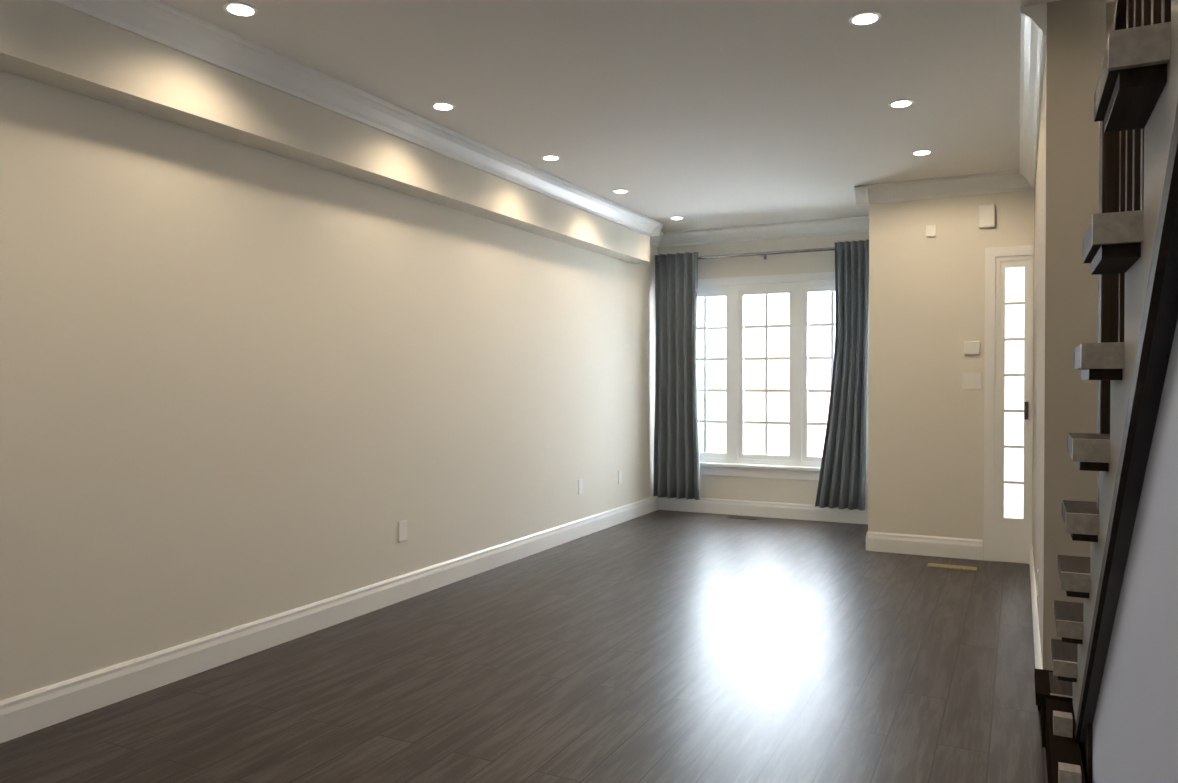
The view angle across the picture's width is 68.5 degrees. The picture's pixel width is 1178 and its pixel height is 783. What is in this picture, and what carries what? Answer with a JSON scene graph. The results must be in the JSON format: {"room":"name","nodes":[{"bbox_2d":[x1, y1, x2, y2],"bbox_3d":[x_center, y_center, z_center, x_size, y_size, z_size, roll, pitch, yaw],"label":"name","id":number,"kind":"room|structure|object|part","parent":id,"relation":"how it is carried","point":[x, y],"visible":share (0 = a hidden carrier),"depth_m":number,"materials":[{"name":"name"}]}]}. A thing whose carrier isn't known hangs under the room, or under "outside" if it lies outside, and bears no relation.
{"room":"empty living room","nodes":[
{"label":"empty living room","id":0,"kind":"room"},
{"bbox_2d":[0,0,649,262],"bbox_3d":[-1.957,-1.273,2.876,0.170,0.350,10.900,0,1,26],"label":"soffit","id":1,"kind":"structure","parent":0,"point":[51,43],"depth_m":3.75,"materials":[{"name":"beige paint"}]},
{"bbox_2d":[50,0,665,239],"bbox_3d":[-1.829,-1.388,2.862,0.110,0.120,10.990,0,1,26],"label":"crown molding","id":2,"kind":"structure","parent":1,"relation":"attached to","point":[165,24],"depth_m":4.04,"materials":[{"name":"white"}]},
{"bbox_2d":[0,70,657,700],"bbox_3d":[-1.964,-0.127,3.234,0.150,2.650,11.810,0,1,26],"label":"wall","id":3,"kind":"structure","parent":0,"point":[240,384],"depth_m":3.94,"materials":[{"name":"beige paint"}]},
{"bbox_2d":[0,496,658,743],"bbox_3d":[-1.889,1.129,3.211,0.017,0.140,11.510,0,1,26],"label":"baseboard","id":4,"kind":"structure","parent":3,"relation":"attached to","point":[35,710],"depth_m":3.94,"materials":[{"name":"white wood"}]},
{"bbox_2d":[398,520,406,541],"bbox_3d":[-1.055,0.790,4.897,0.007,0.116,0.072,0,1,26],"label":"electrical outlet","id":5,"kind":"object","parent":3,"relation":"attached to","point":[402,530],"visible":1,"depth_m":4.89,"materials":[{"name":"white plastic"}]},
{"bbox_2d":[578,479,582,493],"bbox_3d":[-0.066,0.757,6.885,0.007,0.116,0.072,0,1,26],"label":"electrical outlet","id":6,"kind":"object","parent":3,"relation":"attached to","point":[580,486],"visible":1,"depth_m":6.87,"materials":[{"name":"white plastic"}]},
{"bbox_2d":[618,470,621,483],"bbox_3d":[0.272,0.749,7.565,0.007,0.116,0.072,0,1,26],"label":"electrical outlet","id":7,"kind":"object","parent":3,"relation":"attached to","point":[620,477],"visible":1,"depth_m":7.56,"materials":[{"name":"white plastic"}]},
{"bbox_2d":[650,240,661,246],"bbox_3d":[0.545,-1.446,7.996,0.090,0.120,0.500,0,1,26],"label":"crown molding","id":8,"kind":"structure","parent":3,"relation":"attached to","point":[658,243],"depth_m":8.25,"materials":[{"name":"white"}]},
{"bbox_2d":[0,510,1047,782],"bbox_3d":[0.618,1.255,3.557,4.500,0.120,14.660,0,1,26],"label":"floor","id":9,"kind":"structure","parent":0,"point":[662,646],"depth_m":3.54,"materials":[{"name":"laminate"}]},
{"bbox_2d":[727,516,759,519],"bbox_3d":[1.400,1.143,7.824,0.280,0.007,0.100,0,1,26],"label":"floor vent","id":10,"kind":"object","parent":9,"relation":"in","point":[739,517],"depth_m":7.82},
{"bbox_2d":[927,563,976,570],"bbox_3d":[2.417,1.166,5.760,0.300,0.007,0.110,0,1,26],"label":"floor vent","id":11,"kind":"object","parent":9,"relation":"in","point":[952,566],"visible":0.96,"depth_m":5.75,"materials":[{"name":"gold metal"}]},
{"bbox_2d":[1034,0,1177,782],"bbox_3d":[0.470,-0.677,-0.334,1.020,3.831,7.300,0,1,26],"label":"staircase","id":12,"kind":"structure","parent":9,"relation":"on","point":[1130,247],"depth_m":1.53,"materials":[{"name":"brown wood"}]},
{"bbox_3d":[1.480,1.064,2.580,0.012,0.284,0.382,0,1,26],"label":"panel","id":13,"kind":"part","parent":12,"relation":"part of","materials":[{"name":"brown wood"}]},
{"bbox_3d":[0.644,-1.639,0.803,0.064,1.932,2.510,0,1,26],"label":"handrail","id":14,"kind":"part","parent":12,"relation":"part of","materials":[{"name":"brown wood"}]},
{"bbox_3d":[0.816,-0.062,1.256,0.034,2.566,3.442,0,1,26],"label":"skirt trim","id":15,"kind":"part","parent":12,"relation":"part of","materials":[{"name":"brown wood"}]},
{"bbox_2d":[160,0,1114,232],"bbox_3d":[0.618,-1.515,3.526,4.500,0.120,14.660,0,1,26],"label":"ceiling","id":16,"kind":"structure","parent":0,"point":[703,114],"depth_m":4.12,"materials":[{"name":"white paint"}]},
{"bbox_2d":[223,2,257,16],"bbox_3d":[-1.323,-1.449,3.285,0.124,0.006,0.124,0,1,26],"label":"recessed light","id":17,"kind":"object","parent":16,"relation":"in","point":[241,10],"depth_m":3.27,"materials":[{"name":"white"}]},
{"bbox_2d":[431,102,454,110],"bbox_3d":[-0.748,-1.462,4.440,0.124,0.006,0.124,0,1,26],"label":"recessed light","id":18,"kind":"object","parent":16,"relation":"in","point":[443,106],"depth_m":4.43,"materials":[{"name":"white"}]},
{"bbox_2d":[541,155,560,160],"bbox_3d":[-0.241,-1.474,5.461,0.124,0.006,0.124,0,1,26],"label":"recessed light","id":19,"kind":"object","parent":16,"relation":"in","point":[558,157],"depth_m":5.44,"materials":[{"name":"white"}]},
{"bbox_3d":[-0.241,-1.472,5.461,0.092,0.002,0.092,0,1,26],"label":"recessed ceiling light lens","id":20,"kind":"part","parent":19,"relation":"part of","materials":[{"name":"white plastic"}]},
{"bbox_2d":[849,11,881,25],"bbox_3d":[1.074,-1.450,3.366,0.124,0.006,0.124,0,1,26],"label":"recessed light","id":21,"kind":"object","parent":16,"relation":"in","point":[866,19],"depth_m":3.36,"materials":[{"name":"white"}]},
{"bbox_2d":[888,99,913,107],"bbox_3d":[1.586,-1.462,4.396,0.124,0.006,0.124,0,1,26],"label":"recessed light","id":22,"kind":"object","parent":16,"relation":"in","point":[908,100],"depth_m":4.38,"materials":[{"name":"white"}]},
{"bbox_3d":[1.586,-1.460,4.396,0.092,0.002,0.092,0,1,26],"label":"recessed ceiling light lens","id":23,"kind":"part","parent":22,"relation":"part of","materials":[{"name":"white plastic"}]},
{"bbox_2d":[911,150,932,155],"bbox_3d":[2.054,-1.473,5.336,0.124,0.006,0.124,0,1,26],"label":"recessed light","id":24,"kind":"object","parent":16,"relation":"in","point":[922,153],"depth_m":5.32,"materials":[{"name":"white"}]},
{"bbox_2d":[658,232,868,507],"bbox_3d":[1.701,-0.180,7.922,2.240,2.650,0.150,0,1,26],"label":"wall","id":25,"kind":"structure","parent":0,"point":[795,491],"depth_m":7.89,"materials":[{"name":"beige paint"}]},
{"bbox_2d":[659,497,867,523],"bbox_3d":[1.606,1.076,7.856,2.140,0.140,0.077,0,1,26],"label":"baseboard","id":26,"kind":"structure","parent":25,"relation":"attached to","point":[769,509],"depth_m":7.88,"materials":[{"name":"white wood"}]},
{"bbox_2d":[662,216,868,246],"bbox_3d":[1.599,-1.444,7.813,2.140,0.120,0.110,0,1,26],"label":"crown molding","id":27,"kind":"structure","parent":25,"relation":"attached to","point":[851,224],"depth_m":7.81,"materials":[{"name":"white"}]},
{"bbox_2d":[698,247,834,259],"bbox_3d":[1.593,-1.228,7.805,2.064,0.060,0.132,0,1,26],"label":"curtain rod","id":28,"kind":"object","parent":25,"relation":"attached to","point":[764,254],"visible":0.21,"depth_m":7.75,"materials":[{"name":"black metal"}]},
{"bbox_2d":[653,252,699,499],"bbox_3d":[0.816,-0.146,8.057,0.466,2.280,0.110,0,1,26],"label":"curtain","id":29,"kind":"object","parent":28,"relation":"hanging from","point":[676,456],"visible":1,"depth_m":8.06,"materials":[{"name":"fabric"}]},
{"bbox_2d":[815,240,868,510],"bbox_3d":[2.159,-0.139,7.389,0.451,2.280,0.098,0,1,26],"label":"curtain","id":30,"kind":"object","parent":28,"relation":"hanging from","point":[842,481],"visible":1,"depth_m":7.37,"materials":[{"name":"fabric"}]},
{"bbox_2d":[697,272,868,482],"bbox_3d":[1.621,-0.135,7.918,1.940,1.840,0.108,0,1,26],"label":"window unit","id":31,"kind":"structure","parent":25,"relation":"in","point":[798,358],"depth_m":7.92,"materials":[{"name":"white wood"}]},
{"bbox_2d":[700,462,867,473],"bbox_3d":[1.599,0.689,7.882,2.000,0.034,0.070,0,1,26],"label":"window sill","id":32,"kind":"structure","parent":25,"relation":"attached to","point":[769,467],"depth_m":7.86,"materials":[{"name":"white wood"}]},
{"bbox_2d":[868,202,887,531],"bbox_3d":[2.390,-0.168,6.904,0.100,2.650,1.360,0,1,26],"label":"wall","id":33,"kind":"structure","parent":0,"point":[878,212],"depth_m":6.29,"materials":[{"name":"beige paint"}]},
{"bbox_2d":[854,185,869,223],"bbox_3d":[2.223,-1.432,6.777,0.100,0.120,1.190,0,1,26],"label":"crown molding","id":34,"kind":"structure","parent":33,"relation":"attached to","point":[862,193],"depth_m":6.27,"materials":[{"name":"white"}]},
{"bbox_2d":[866,531,982,559],"bbox_3d":[2.643,1.089,6.699,0.782,0.140,1.227,0,1,26],"label":"baseboard","id":35,"kind":"structure","parent":33,"relation":"attached to","point":[950,547],"depth_m":6.14,"materials":[{"name":"white wood"}]},
{"bbox_2d":[884,190,1033,554],"bbox_3d":[2.598,-0.159,6.097,0.950,2.650,0.100,0,1,26],"label":"wall","id":36,"kind":"structure","parent":0,"point":[926,410],"depth_m":6.11,"materials":[{"name":"beige paint"}]},
{"bbox_2d":[926,225,934,236],"bbox_3d":[2.413,-1.134,6.108,0.060,0.080,0.025,0,1,26],"label":"smoke detector","id":37,"kind":"object","parent":36,"relation":"attached to","point":[930,230],"visible":1,"depth_m":6.10,"materials":[{"name":"white plastic"}]},
{"bbox_2d":[870,171,1017,203],"bbox_3d":[2.457,-1.424,6.046,0.930,0.120,0.090,0,1,26],"label":"crown molding","id":38,"kind":"structure","parent":36,"relation":"attached to","point":[997,182],"depth_m":6.03,"materials":[{"name":"white"}]},
{"bbox_2d":[962,373,980,388],"bbox_3d":[2.659,-0.073,6.008,0.120,0.116,0.007,0,1,26],"label":"switch plate","id":39,"kind":"object","parent":36,"relation":"attached to","point":[971,380],"visible":1,"depth_m":6.00,"materials":[{"name":"white plastic"}]},
{"bbox_2d":[964,341,979,353],"bbox_3d":[2.656,-0.303,5.998,0.100,0.090,0.022,0,1,26],"label":"thermostat","id":40,"kind":"object","parent":36,"relation":"attached to","point":[971,347],"visible":1,"depth_m":5.99,"materials":[{"name":"white plastic"}]},
{"bbox_2d":[979,205,994,227],"bbox_3d":[2.732,-1.202,5.940,0.100,0.150,0.040,0,1,26],"label":"door chime","id":41,"kind":"object","parent":36,"relation":"attached to","point":[986,216],"visible":0.98,"depth_m":5.92,"materials":[{"name":"white plastic"}]},
{"bbox_2d":[983,245,1032,563],"bbox_3d":[2.882,0.090,5.947,0.295,2.155,0.117,0,1,26],"label":"door frame","id":42,"kind":"structure","parent":36,"relation":"attached to","point":[994,256],"depth_m":5.94,"materials":[{"name":"white wood"}]},
{"bbox_2d":[999,260,1029,563],"bbox_3d":[2.904,0.138,5.909,0.180,2.060,0.070,0,1,26],"label":"door","id":43,"kind":"structure","parent":36,"relation":"in","point":[1014,406],"depth_m":5.92,"materials":[{"name":"white wood"}]},
{"bbox_3d":[2.918,0.010,5.935,0.120,1.715,0.004,0,1,26],"label":"pane","id":44,"kind":"part","parent":43,"relation":"part of","materials":[{"name":"glass"}]},
{"bbox_3d":[2.960,0.129,5.854,0.024,0.120,0.023,0,1,26],"label":"handle","id":45,"kind":"part","parent":43,"relation":"part of","materials":[{"name":"grey metal"}]},
{"bbox_2d":[1032,0,1105,670],"bbox_3d":[2.462,-0.141,4.545,0.190,2.650,3.000,0,1,26],"label":"wall","id":46,"kind":"structure","parent":0,"point":[1066,207],"depth_m":3.22,"materials":[{"name":"beige paint"}]},
{"bbox_2d":[1014,3,1046,190],"bbox_3d":[2.315,-1.407,4.548,0.090,0.120,2.900,0,1,26],"label":"crown molding","id":47,"kind":"structure","parent":46,"relation":"attached to","point":[1033,18],"depth_m":3.93,"materials":[{"name":"white"}]},
{"bbox_2d":[1029,544,1042,710],"bbox_3d":[2.366,1.114,4.542,0.067,0.140,2.917,0,1,26],"label":"baseboard","id":48,"kind":"structure","parent":46,"relation":"attached to","point":[1037,649],"depth_m":4.14,"materials":[{"name":"white wood"}]},
{"bbox_2d":[1037,569,1038,596],"bbox_3d":[2.085,0.889,4.018,0.007,0.116,0.072,0,1,26],"label":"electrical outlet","id":49,"kind":"object","parent":46,"relation":"attached to","point":[1037,582],"visible":1,"depth_m":3.99,"materials":[{"name":"white plastic"}]},
{"bbox_2d":[1092,319,1177,782],"bbox_3d":[-0.007,-0.084,-0.537,0.088,2.650,6.500,0,1,26],"label":"wall","id":50,"kind":"structure","parent":0,"point":[1135,730],"depth_m":1.37,"materials":[{"name":"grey paint"}]},
{"label":"outside","id":51,"kind":"structure","parent":0,"visible":0},
{"bbox_2d":[697,292,835,456],"bbox_3d":[3.341,-1.395,11.476,14.000,9.000,0.001,0,1,26],"label":"window panes","id":52,"kind":"structure","parent":51,"point":[773,342],"depth_m":11.95,"materials":[{"name":"glass"}]},
{"bbox_3d":[0.236,-1.486,6.419,0.124,0.004,0.124,0,1,26],"label":"recessed light","id":53,"kind":"object","parent":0,"visible":0},
{"bbox_2d":[615,190,626,192],"bbox_3d":[0.236,-1.483,6.419,0.092,0.002,0.092,0,1,26],"label":"recessed light","id":54,"kind":"object","parent":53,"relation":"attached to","point":[620,191],"visible":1,"depth_m":6.41,"materials":[{"name":"white"}]}
]}

